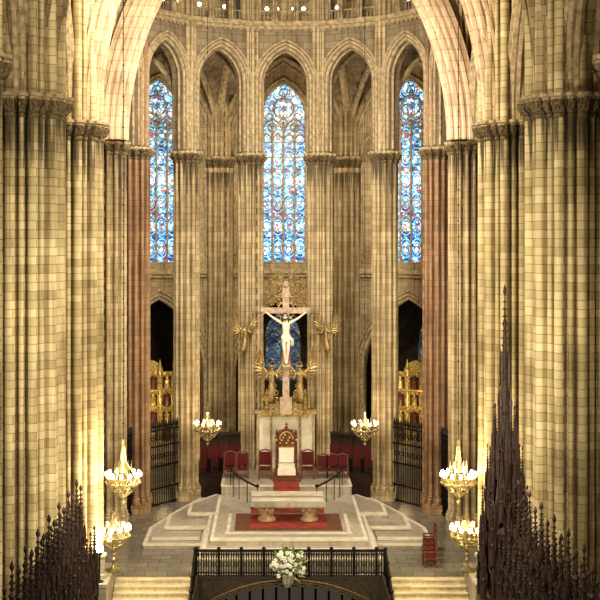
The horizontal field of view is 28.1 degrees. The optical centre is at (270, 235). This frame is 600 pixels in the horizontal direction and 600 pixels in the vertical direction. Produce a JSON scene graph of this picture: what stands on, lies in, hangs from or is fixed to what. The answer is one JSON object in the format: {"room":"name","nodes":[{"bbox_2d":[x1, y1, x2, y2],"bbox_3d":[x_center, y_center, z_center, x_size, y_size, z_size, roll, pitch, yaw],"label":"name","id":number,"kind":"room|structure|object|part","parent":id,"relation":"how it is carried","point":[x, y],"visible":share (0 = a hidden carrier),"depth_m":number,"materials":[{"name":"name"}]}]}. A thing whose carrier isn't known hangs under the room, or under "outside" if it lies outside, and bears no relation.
{"room":"church","nodes":[
{"label":"church","id":0,"kind":"room"},
{"bbox_2d":[2,0,107,140],"bbox_3d":[-8.019,-11.850,42.250,1.201,15.100,26.500,0,0,0],"label":"wall","id":1,"kind":"structure","parent":0,"point":[14,12],"depth_m":36.60,"materials":[{"name":"stone"}]},
{"bbox_2d":[194,9,221,445],"bbox_3d":[-3.150,-0.375,60.000,1.420,21.850,1.337,0,0,0],"label":"chandelier","id":2,"kind":"object","parent":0,"point":[207,422],"visible":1,"depth_m":59.99,"materials":[{"name":"gold metal"}]},
{"bbox_3d":[-3.150,-1.208,60.000,0.050,20.185,0.050,0,0,45],"label":"chain","id":3,"kind":"part","parent":2,"relation":"part of","materials":[{"name":"metal"}]},
{"bbox_3d":[-3.150,9.698,60.000,1.420,1.703,1.337,0,0,0],"label":"crown","id":4,"kind":"part","parent":2,"relation":"part of","materials":[{"name":"gold metal"}]},
{"bbox_2d":[150,56,422,433],"bbox_3d":[0.780,0.600,66.723,45.624,26.000,22.579,0,0,0],"label":"wall","id":5,"kind":"structure","parent":0,"point":[287,71],"depth_m":72.42,"materials":[{"name":"stone"}]},
{"bbox_2d":[150,80,172,261],"bbox_3d":[-7.849,0.075,73.418,2.720,18.650,4.850,0,0,-26],"label":"glass","id":6,"kind":"object","parent":5,"relation":"attached to","point":[161,145],"visible":0.26,"depth_m":71.35,"materials":[{"name":"blue"}]},
{"bbox_2d":[150,85,172,261],"bbox_3d":[-7.812,0.236,73.341,2.820,18.328,4.924,0,0,-26],"label":"tracery","id":7,"kind":"object","parent":5,"relation":"attached to","point":[156,125],"visible":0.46,"depth_m":71.35,"materials":[{"name":"stone"}]},
{"bbox_2d":[263,84,304,379],"bbox_3d":[0.780,0.075,75.388,2.720,18.650,4.850,0,0,0],"label":"glass","id":8,"kind":"object","parent":5,"relation":"attached to","point":[273,341],"visible":0.74,"depth_m":72.97,"materials":[{"name":"blue"}]},
{"bbox_2d":[264,88,304,379],"bbox_3d":[0.780,0.236,75.302,2.820,18.328,4.924,0,0,0],"label":"tracery","id":9,"kind":"object","parent":5,"relation":"attached to","point":[282,118],"visible":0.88,"depth_m":72.88,"materials":[{"name":"stone"}]},
{"bbox_2d":[255,271,315,313],"bbox_3d":[0.780,2.954,62.105,3.255,2.349,1.810,0,0,0],"label":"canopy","id":10,"kind":"object","parent":5,"relation":"attached to","point":[305,293],"visible":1,"depth_m":61.22,"materials":[{"name":"brown metal"}]},
{"bbox_2d":[231,311,256,351],"bbox_3d":[-1.312,4.973,62.325,1.474,2.209,0.430,0,0,-17],"label":"angel","id":11,"kind":"object","parent":10,"relation":"attached to","point":[238,329],"visible":1,"depth_m":62.35,"materials":[{"name":"brown metal"}]},
{"bbox_2d":[314,312,339,351],"bbox_3d":[2.872,4.973,62.325,1.474,2.209,0.430,0,0,17],"label":"angel","id":12,"kind":"object","parent":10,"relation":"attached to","point":[333,328],"visible":1,"depth_m":62.35,"materials":[{"name":"brown metal"}]},
{"bbox_2d":[398,81,422,361],"bbox_3d":[9.409,0.075,73.418,2.720,18.650,4.850,0,0,26],"label":"glass","id":13,"kind":"object","parent":5,"relation":"attached to","point":[405,145],"visible":0.29,"depth_m":71.28,"materials":[{"name":"blue"}]},
{"bbox_2d":[398,85,422,361],"bbox_3d":[9.372,0.236,73.341,2.820,18.328,4.924,0,0,26],"label":"tracery","id":14,"kind":"object","parent":5,"relation":"attached to","point":[410,116],"visible":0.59,"depth_m":71.14,"materials":[{"name":"stone"}]},
{"bbox_2d":[151,46,422,124],"bbox_3d":[0.725,-7.830,64.079,35.518,6.340,17.603,0,0,0],"label":"vault","id":15,"kind":"object","parent":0,"point":[350,82],"visible":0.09,"depth_m":70.48,"materials":[{"name":"stone"}]},
{"bbox_2d":[127,0,447,152],"bbox_3d":[0.780,-10.100,60.374,20.673,11.600,10.440,0,0,0],"label":"arcade","id":16,"kind":"structure","parent":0,"point":[284,26],"depth_m":62.12,"materials":[{"name":"beige stone"}]},
{"bbox_2d":[110,0,469,60],"bbox_3d":[0.780,-12.350,55.550,34.000,16.100,0.900,0,0,0],"label":"arch","id":17,"kind":"object","parent":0,"point":[454,3],"depth_m":55.10,"materials":[{"name":"beige stone"}]},
{"bbox_2d":[104,462,477,578],"bbox_3d":[0.780,13.675,65.000,36.000,0.150,34.000,0,0,0],"label":"floor","id":18,"kind":"structure","parent":0,"point":[133,560],"depth_m":50.79,"materials":[{"name":"grey stone"}]},
{"bbox_2d":[66,0,109,556],"bbox_3d":[-7.970,-2.250,46.600,3.385,34.300,3.385,0,0,-45],"label":"pier","id":19,"kind":"object","parent":18,"relation":"on","point":[85,140],"visible":0.38,"depth_m":45.63,"materials":[{"name":"stone"}]},
{"bbox_2d":[87,0,494,120],"bbox_3d":[0.780,-11.676,46.548,17.200,14.658,1.604,0,0,0],"label":"arch","id":20,"kind":"object","parent":19,"relation":"attached to","point":[476,12],"visible":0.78,"depth_m":46.01,"materials":[{"name":"stone"}]},
{"bbox_2d":[105,0,141,503],"bbox_3d":[-5.670,-3.025,46.200,1.462,26.750,1.441,0,0,0],"label":"chandelier","id":21,"kind":"object","parent":20,"relation":"hanging from","point":[123,468],"visible":1,"depth_m":46.18,"materials":[{"name":"gold metal"}]},
{"bbox_3d":[-5.670,-4.258,46.200,0.050,24.285,0.050,0,0,45],"label":"chain","id":22,"kind":"part","parent":21,"relation":"part of","materials":[{"name":"metal"}]},
{"bbox_3d":[-5.670,9.099,46.200,1.462,2.502,1.441,0,0,0],"label":"crown","id":23,"kind":"part","parent":21,"relation":"part of","materials":[{"name":"gold metal"}]},
{"bbox_2d":[440,0,476,503],"bbox_3d":[7.230,-3.025,46.200,1.462,26.750,1.441,0,0,0],"label":"chandelier","id":24,"kind":"object","parent":20,"relation":"hanging from","point":[457,468],"visible":1,"depth_m":46.18,"materials":[{"name":"gold metal"}]},
{"bbox_3d":[7.230,-4.258,46.200,0.050,24.285,0.050,0,0,45],"label":"chain","id":25,"kind":"part","parent":24,"relation":"part of","materials":[{"name":"metal"}]},
{"bbox_3d":[7.230,9.099,46.200,1.462,2.502,1.441,0,0,0],"label":"crown","id":26,"kind":"part","parent":24,"relation":"part of","materials":[{"name":"gold metal"}]},
{"bbox_2d":[104,16,130,531],"bbox_3d":[-7.423,-1.150,55.496,1.874,29.500,1.884,0,0,42],"label":"column","id":27,"kind":"structure","parent":18,"relation":"on","point":[113,148],"depth_m":55.02,"materials":[{"name":"stone"}]},
{"bbox_2d":[127,426,132,515],"bbox_3d":[-7.014,11.450,57.279,0.122,4.300,2.400,0,0,13],"label":"gate","id":28,"kind":"object","parent":18,"relation":"on","point":[129,431],"visible":0.22,"depth_m":58.03,"materials":[{"name":"black metal"}]},
{"bbox_2d":[127,36,153,514],"bbox_3d":[-6.601,-1.150,59.058,1.713,29.500,1.735,0,0,41],"label":"column","id":29,"kind":"structure","parent":18,"relation":"on","point":[138,158],"depth_m":58.64,"materials":[{"name":"red stone"}]},
{"bbox_2d":[112,577,190,599],"bbox_3d":[-4.695,14.362,47.125,3.050,1.196,2.550,0,0,0],"label":"stairs","id":30,"kind":"structure","parent":18,"relation":"on","point":[125,588],"depth_m":47.65,"materials":[{"name":"stone"}]},
{"bbox_2d":[98,552,116,599],"bbox_3d":[-6.680,13.685,46.925,0.980,2.830,3.050,0,0,0],"label":"parapet","id":31,"kind":"object","parent":30,"relation":"attached to","point":[106,589],"visible":0.49,"depth_m":46.17,"materials":[{"name":"stone"}]},
{"bbox_2d":[96,545,103,582],"bbox_3d":[-6.524,12.505,45.736,0.299,1.430,0.326,0,0,23],"label":"spotlight","id":32,"kind":"object","parent":31,"relation":"on","point":[99,548],"visible":0.8,"depth_m":45.65,"materials":[{"name":"metal"}]},
{"bbox_2d":[104,511,131,572],"bbox_3d":[-6.170,12.034,47.200,1.420,2.373,1.399,0,0,0],"label":"candelabrum","id":33,"kind":"object","parent":31,"relation":"on","point":[113,527],"visible":0.9,"depth_m":47.11,"materials":[{"name":"gold metal"}]},
{"bbox_3d":[-6.170,12.785,47.200,0.600,0.870,0.571,0,0,0],"label":"stem","id":34,"kind":"part","parent":33,"relation":"part of","materials":[{"name":"gold metal"}]},
{"bbox_2d":[150,360,172,463],"bbox_3d":[-7.165,10.500,71.999,4.820,6.200,1.000,0,0,-26],"label":"gilded retable","id":35,"kind":"object","parent":18,"relation":"on","point":[161,382],"visible":0.25,"depth_m":71.92,"materials":[{"name":"gold wood"}]},
{"bbox_2d":[150,418,178,506],"bbox_3d":[-5.470,11.450,60.484,0.121,4.300,2.400,0,0,39],"label":"gate","id":36,"kind":"object","parent":18,"relation":"on","point":[172,423],"visible":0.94,"depth_m":60.56,"materials":[{"name":"black metal"}]},
{"bbox_2d":[170,0,203,501],"bbox_3d":[-4.328,-1.150,61.918,1.713,29.500,1.736,0,0,39],"label":"column","id":37,"kind":"structure","parent":18,"relation":"on","point":[186,164],"depth_m":61.44,"materials":[{"name":"stone"}]},
{"bbox_2d":[203,104,235,431],"bbox_3d":[-3.091,0.600,72.407,2.066,26.000,2.074,0,0,0],"label":"pier","id":38,"kind":"object","parent":18,"relation":"on","point":[221,164],"visible":0.58,"depth_m":71.80,"materials":[{"name":"stone"}]},
{"bbox_2d":[199,426,246,496],"bbox_3d":[-2.624,11.800,62.568,2.760,3.600,0.800,0,0,-26],"label":"stall","id":39,"kind":"object","parent":18,"relation":"on","point":[211,461],"visible":0.59,"depth_m":62.43,"materials":[{"name":"brown wood"}]},
{"bbox_2d":[234,0,266,469],"bbox_3d":[-1.038,-1.150,63.489,1.749,29.500,1.736,0,0,18],"label":"column","id":40,"kind":"structure","parent":18,"relation":"on","point":[251,164],"depth_m":63.04,"materials":[{"name":"stone"}]},
{"bbox_2d":[143,470,430,565],"bbox_3d":[0.780,12.941,56.135,12.660,1.319,13.730,0,0,0],"label":"platform","id":41,"kind":"object","parent":18,"relation":"on","point":[205,522],"visible":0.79,"depth_m":53.84,"materials":[{"name":"stone"}]},
{"bbox_2d":[223,450,235,478],"bbox_3d":[-2.070,11.632,60.900,0.640,1.337,0.588,0,0,0],"label":"armchair","id":42,"kind":"object","parent":41,"relation":"on","point":[229,458],"visible":1,"depth_m":61.12,"materials":[{"name":"red wood"}]},
{"bbox_2d":[236,450,248,478],"bbox_3d":[-1.420,11.632,60.900,0.640,1.337,0.588,0,0,0],"label":"armchair","id":43,"kind":"object","parent":41,"relation":"on","point":[242,458],"visible":0.98,"depth_m":61.12,"materials":[{"name":"red wood"}]},
{"bbox_2d":[230,466,258,501],"bbox_3d":[-1.358,12.101,58.030,0.298,1.399,2.678,0,0,-32],"label":"curved handrail","id":44,"kind":"object","parent":41,"relation":"on","point":[231,469],"visible":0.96,"depth_m":57.99,"materials":[{"name":"metal"}]},
{"bbox_2d":[258,449,271,479],"bbox_3d":[-0.270,11.568,60.700,0.702,1.464,0.644,0,0,0],"label":"armchair","id":45,"kind":"object","parent":41,"relation":"on","point":[264,458],"visible":1,"depth_m":60.94,"materials":[{"name":"red wood"}]},
{"bbox_2d":[255,409,316,472],"bbox_3d":[0.780,10.700,62.350,3.200,3.200,0.700,0,0,0],"label":"screen","id":46,"kind":"object","parent":41,"relation":"on","point":[267,424],"visible":0.66,"depth_m":62.20,"materials":[{"name":"stone"}]},
{"bbox_2d":[261,354,310,413],"bbox_3d":[0.780,7.590,61.545,2.560,3.020,1.510,0,0,0],"label":"pedestal","id":47,"kind":"object","parent":46,"relation":"on","point":[267,408],"depth_m":61.17,"materials":[{"name":"gold metal"}]},
{"bbox_2d":[253,348,282,402],"bbox_3d":[0.060,7.098,61.065,1.965,2.946,0.573,0,0,0],"label":"angel","id":48,"kind":"object","parent":47,"relation":"on","point":[278,373],"visible":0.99,"depth_m":61.10,"materials":[{"name":"brown metal"}]},
{"bbox_2d":[289,347,317,402],"bbox_3d":[1.500,7.098,61.066,1.965,2.946,0.573,0,0,0],"label":"angel","id":49,"kind":"object","parent":47,"relation":"on","point":[293,373],"visible":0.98,"depth_m":61.09,"materials":[{"name":"brown metal"}]},
{"bbox_2d":[260,281,311,414],"bbox_3d":[0.780,5.710,60.894,2.673,6.780,0.732,0,0,0],"label":"crucifix","id":50,"kind":"object","parent":46,"relation":"on","point":[285,401],"visible":1,"depth_m":60.94,"materials":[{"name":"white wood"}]},
{"bbox_2d":[251,482,323,512],"bbox_3d":[0.780,12.540,57.750,3.400,0.520,4.900,0,0,0],"label":"carpet","id":51,"kind":"object","parent":41,"relation":"on","point":[278,486],"visible":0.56,"depth_m":58.59,"materials":[{"name":"red carpet"}]},
{"bbox_2d":[273,422,300,481],"bbox_3d":[0.800,10.880,60.450,1.400,2.800,1.300,0,0,0],"label":"throne","id":52,"kind":"object","parent":51,"relation":"on","point":[286,460],"visible":1,"depth_m":60.71,"materials":[{"name":"white fabric"}]},
{"bbox_2d":[278,448,295,474],"bbox_3d":[0.800,11.390,60.380,0.900,1.220,0.880,0,0,0],"label":"cushion","id":53,"kind":"object","parent":52,"relation":"on","point":[286,456],"depth_m":60.71,"materials":[{"name":"white fabric"}]},
{"bbox_2d":[234,514,342,530],"bbox_3d":[0.780,12.785,53.550,4.700,0.030,3.100,0,0,0],"label":"rug","id":54,"kind":"object","parent":41,"relation":"on","point":[244,522],"visible":1,"depth_m":53.15,"materials":[{"name":"red carpet"}]},
{"bbox_2d":[251,491,324,521],"bbox_3d":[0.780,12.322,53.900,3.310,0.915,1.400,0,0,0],"label":"altar table","id":55,"kind":"object","parent":54,"relation":"on","point":[266,506],"visible":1,"depth_m":53.57,"materials":[{"name":"stone"}]},
{"bbox_2d":[301,448,314,479],"bbox_3d":[1.880,11.568,60.700,0.702,1.464,0.644,0,0,0],"label":"armchair","id":56,"kind":"object","parent":41,"relation":"on","point":[307,458],"visible":0.99,"depth_m":60.94,"materials":[{"name":"red wood"}]},
{"bbox_2d":[317,453,327,478],"bbox_3d":[2.630,11.695,60.900,0.580,1.210,0.532,0,0,0],"label":"armchair","id":57,"kind":"object","parent":41,"relation":"on","point":[321,460],"visible":1,"depth_m":61.10,"materials":[{"name":"red wood"}]},
{"bbox_2d":[315,467,342,501],"bbox_3d":[2.918,12.101,58.030,0.298,1.399,2.678,0,0,32],"label":"curved handrail","id":58,"kind":"object","parent":41,"relation":"on","point":[341,469],"visible":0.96,"depth_m":58.09,"materials":[{"name":"metal"}]},
{"bbox_2d":[326,453,337,476],"bbox_3d":[3.130,11.695,60.900,0.580,1.210,0.532,0,0,0],"label":"armchair","id":59,"kind":"object","parent":41,"relation":"on","point":[332,461],"visible":0.99,"depth_m":61.10,"materials":[{"name":"red wood"}]},
{"bbox_2d":[337,453,348,478],"bbox_3d":[3.660,11.695,60.900,0.580,1.210,0.532,0,0,0],"label":"armchair","id":60,"kind":"object","parent":41,"relation":"on","point":[342,460],"visible":0.96,"depth_m":61.10,"materials":[{"name":"red wood"}]},
{"bbox_2d":[188,579,394,599],"bbox_3d":[0.780,15.480,47.000,7.800,3.440,8.000,0,0,0],"label":"crypt well","id":61,"kind":"object","parent":18,"relation":"in","point":[386,596],"visible":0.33,"depth_m":47.00,"materials":[{"name":"beige stone"}]},
{"bbox_2d":[270,544,309,587],"bbox_3d":[0.671,13.048,47.418,1.500,1.704,1.133,0,0,27],"label":"flower arrangement","id":62,"kind":"object","parent":61,"relation":"on","point":[283,562],"visible":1,"depth_m":47.31,"materials":[{"name":"plant"}]},
{"bbox_2d":[198,579,382,599],"bbox_3d":[0.780,15.424,49.128,7.400,3.352,2.385,0,0,0],"label":"entrance","id":63,"kind":"object","parent":61,"relation":"attached to","point":[208,589],"depth_m":48.02,"materials":[{"name":"black metal"}]},
{"bbox_2d":[188,547,393,599],"bbox_3d":[0.780,13.670,46.098,7.763,2.460,3.843,0,0,0],"label":"railing","id":64,"kind":"object","parent":61,"relation":"on","point":[376,553],"depth_m":47.92,"materials":[{"name":"black metal"}]},
{"bbox_2d":[303,0,335,469],"bbox_3d":[2.592,-1.150,63.496,1.711,29.500,1.711,0,0,-39],"label":"column","id":65,"kind":"structure","parent":18,"relation":"on","point":[319,164],"depth_m":63.01,"materials":[{"name":"stone"}]},
{"bbox_2d":[333,104,363,432],"bbox_3d":[4.641,0.600,72.415,2.099,26.000,2.100,0,0,42],"label":"pier","id":66,"kind":"object","parent":18,"relation":"on","point":[347,165],"visible":0.54,"depth_m":71.82,"materials":[{"name":"stone"}]},
{"bbox_2d":[330,426,372,496],"bbox_3d":[4.184,11.800,62.568,2.760,3.600,0.800,0,0,26],"label":"stall","id":67,"kind":"object","parent":18,"relation":"on","point":[360,463],"visible":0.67,"depth_m":62.43,"materials":[{"name":"brown wood"}]},
{"bbox_2d":[367,0,401,501],"bbox_3d":[5.895,-1.150,61.903,1.716,29.500,1.725,0,0,-38],"label":"column","id":68,"kind":"structure","parent":18,"relation":"on","point":[384,164],"depth_m":61.46,"materials":[{"name":"stone"}]},
{"bbox_2d":[393,417,421,506],"bbox_3d":[7.030,11.450,60.484,0.121,4.300,2.400,0,0,-39],"label":"gate","id":69,"kind":"object","parent":18,"relation":"on","point":[417,426],"visible":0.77,"depth_m":60.56,"materials":[{"name":"black metal"}]},
{"bbox_2d":[398,359,421,463],"bbox_3d":[8.726,10.500,71.999,4.820,6.200,1.000,0,0,26],"label":"gilded retable","id":70,"kind":"object","parent":18,"relation":"on","point":[410,379],"visible":0.3,"depth_m":71.85,"materials":[{"name":"gold wood"}]},
{"bbox_2d":[422,537,436,567],"bbox_3d":[6.530,12.995,49.300,0.532,1.210,0.580,0,0,0],"label":"armchair","id":71,"kind":"object","parent":18,"relation":"on","point":[426,555],"visible":1,"depth_m":49.05,"materials":[{"name":"red wood"}]},
{"bbox_2d":[422,532,436,561],"bbox_3d":[6.650,12.995,50.150,0.532,1.210,0.580,0,0,0],"label":"armchair","id":72,"kind":"object","parent":18,"relation":"on","point":[435,534],"visible":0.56,"depth_m":49.95,"materials":[{"name":"red wood"}]},
{"bbox_2d":[423,522,436,542],"bbox_3d":[6.890,12.995,51.850,0.532,1.210,0.580,0,0,0],"label":"armchair","id":73,"kind":"object","parent":18,"relation":"on","point":[435,524],"visible":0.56,"depth_m":51.72,"materials":[{"name":"red wood"}]},
{"bbox_2d":[423,527,436,547],"bbox_3d":[6.770,12.995,51.000,0.532,1.210,0.580,0,0,0],"label":"armchair","id":74,"kind":"object","parent":18,"relation":"on","point":[435,529],"visible":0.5,"depth_m":50.75,"materials":[{"name":"red wood"}]},
{"bbox_2d":[391,577,468,599],"bbox_3d":[6.255,14.362,47.125,3.050,1.196,2.550,0,0,0],"label":"stairs","id":75,"kind":"structure","parent":18,"relation":"on","point":[405,588],"depth_m":47.65,"materials":[{"name":"stone"}]},
{"bbox_2d":[463,552,480,599],"bbox_3d":[8.240,13.685,46.925,0.980,2.830,3.050,0,0,0],"label":"parapet","id":76,"kind":"object","parent":75,"relation":"attached to","point":[470,578],"visible":0.24,"depth_m":46.69,"materials":[{"name":"stone"}]},
{"bbox_2d":[449,511,477,572],"bbox_3d":[7.730,12.034,47.200,1.420,2.373,1.399,0,0,0],"label":"candelabrum","id":77,"kind":"object","parent":76,"relation":"on","point":[466,528],"visible":0.81,"depth_m":47.10,"materials":[{"name":"gold metal"}]},
{"bbox_3d":[7.730,12.785,47.200,0.600,0.870,0.571,0,0,0],"label":"stem","id":78,"kind":"part","parent":77,"relation":"part of","materials":[{"name":"gold metal"}]},
{"bbox_2d":[419,30,447,514],"bbox_3d":[8.165,-1.150,59.055,1.710,29.500,1.719,0,0,-41],"label":"column","id":79,"kind":"structure","parent":18,"relation":"on","point":[434,159],"depth_m":58.63,"materials":[{"name":"red stone"}]},
{"bbox_2d":[440,427,447,515],"bbox_3d":[8.574,11.450,57.279,0.122,4.300,2.400,0,0,-13],"label":"gate","id":80,"kind":"object","parent":18,"relation":"on","point":[444,432],"visible":0.37,"depth_m":58.05,"materials":[{"name":"black metal"}]},
{"bbox_2d":[444,0,477,530],"bbox_3d":[8.973,-1.150,55.500,1.872,29.500,1.873,0,0,-45],"label":"column","id":81,"kind":"structure","parent":18,"relation":"on","point":[468,150],"depth_m":55.02,"materials":[{"name":"stone"}]},
{"bbox_2d":[104,0,472,140],"bbox_3d":[0.780,-11.178,54.948,17.300,13.664,1.404,0,0,0],"label":"arch","id":82,"kind":"object","parent":81,"relation":"on","point":[438,18],"visible":0.92,"depth_m":54.36,"materials":[{"name":"stone"}]},
{"bbox_2d":[471,0,524,548],"bbox_3d":[9.530,-2.250,46.600,3.385,34.300,3.385,0,0,45],"label":"pier","id":83,"kind":"object","parent":18,"relation":"on","point":[501,140],"visible":0.47,"depth_m":45.63,"materials":[{"name":"stone"}]},
{"bbox_2d":[351,16,378,445],"bbox_3d":[4.710,-0.375,60.000,1.420,21.850,1.337,0,0,0],"label":"chandelier","id":84,"kind":"object","parent":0,"point":[365,421],"visible":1,"depth_m":59.90,"materials":[{"name":"gold metal"}]},
{"bbox_3d":[4.710,-1.208,60.000,0.050,20.185,0.050,0,0,45],"label":"chain","id":85,"kind":"part","parent":84,"relation":"part of","materials":[{"name":"metal"}]},
{"bbox_3d":[4.710,9.698,60.000,1.420,1.703,1.337,0,0,0],"label":"crown","id":86,"kind":"part","parent":84,"relation":"part of","materials":[{"name":"gold metal"}]},
{"bbox_2d":[468,0,599,140],"bbox_3d":[9.579,-11.850,42.250,1.201,15.100,26.500,0,0,0],"label":"wall","id":87,"kind":"structure","parent":0,"point":[580,16],"depth_m":36.70,"materials":[{"name":"stone"}]},
{"bbox_3d":[0.780,15.000,23.300,36.000,0.200,36.600,0,0,0],"label":"floor","id":88,"kind":"structure","parent":0,"visible":0},
{"bbox_2d":[0,0,12,599],"bbox_3d":[-7.970,-2.250,29.000,3.385,34.300,3.385,0,0,45],"label":"pier","id":89,"kind":"object","parent":88,"relation":"on","point":[6,63],"visible":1,"depth_m":28.92,"materials":[{"name":"stone"}]},
{"bbox_2d":[2,0,73,599],"bbox_3d":[-7.970,-2.250,38.000,3.385,34.300,3.385,0,0,45],"label":"pier","id":90,"kind":"object","parent":88,"relation":"on","point":[34,120],"visible":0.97,"depth_m":36.92,"materials":[{"name":"stone"}]},
{"bbox_2d":[44,0,546,92],"bbox_3d":[0.780,-12.176,37.948,17.400,15.658,1.704,0,0,0],"label":"arch","id":91,"kind":"object","parent":90,"relation":"attached to","point":[528,6],"visible":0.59,"depth_m":37.38,"materials":[{"name":"beige stone"}]},
{"bbox_2d":[2,479,99,599],"bbox_3d":[-5.639,10.950,29.367,1.162,7.900,12.735,0,0,0],"label":"choir stalls","id":92,"kind":"object","parent":88,"relation":"on","point":[64,570],"visible":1,"depth_m":31.57,"materials":[{"name":"brown wood"}]},
{"bbox_2d":[476,285,528,599],"bbox_3d":[6.950,8.175,35.600,1.621,13.450,1.548,0,0,0],"label":"spire","id":93,"kind":"object","parent":88,"relation":"on","point":[504,470],"visible":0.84,"depth_m":35.33,"materials":[{"name":"brown wood"}]},
{"bbox_2d":[499,479,599,599],"bbox_3d":[7.199,10.950,29.367,1.162,7.900,12.735,0,0,0],"label":"choir stalls","id":94,"kind":"object","parent":88,"relation":"on","point":[528,574],"visible":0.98,"depth_m":31.54,"materials":[{"name":"brown wood"}]},
{"bbox_2d":[516,0,599,598],"bbox_3d":[9.530,-2.250,38.000,3.385,34.300,3.385,0,0,45],"label":"pier","id":95,"kind":"object","parent":88,"relation":"on","point":[562,128],"visible":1,"depth_m":36.82,"materials":[{"name":"stone"}]},
{"bbox_2d":[592,54,599,80],"bbox_3d":[9.530,-2.250,29.000,3.385,34.300,3.385,0,0,45],"label":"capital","id":96,"kind":"object","parent":88,"relation":"on","point":[595,58],"visible":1,"depth_m":28.93,"materials":[{"name":"stone"}]}
]}

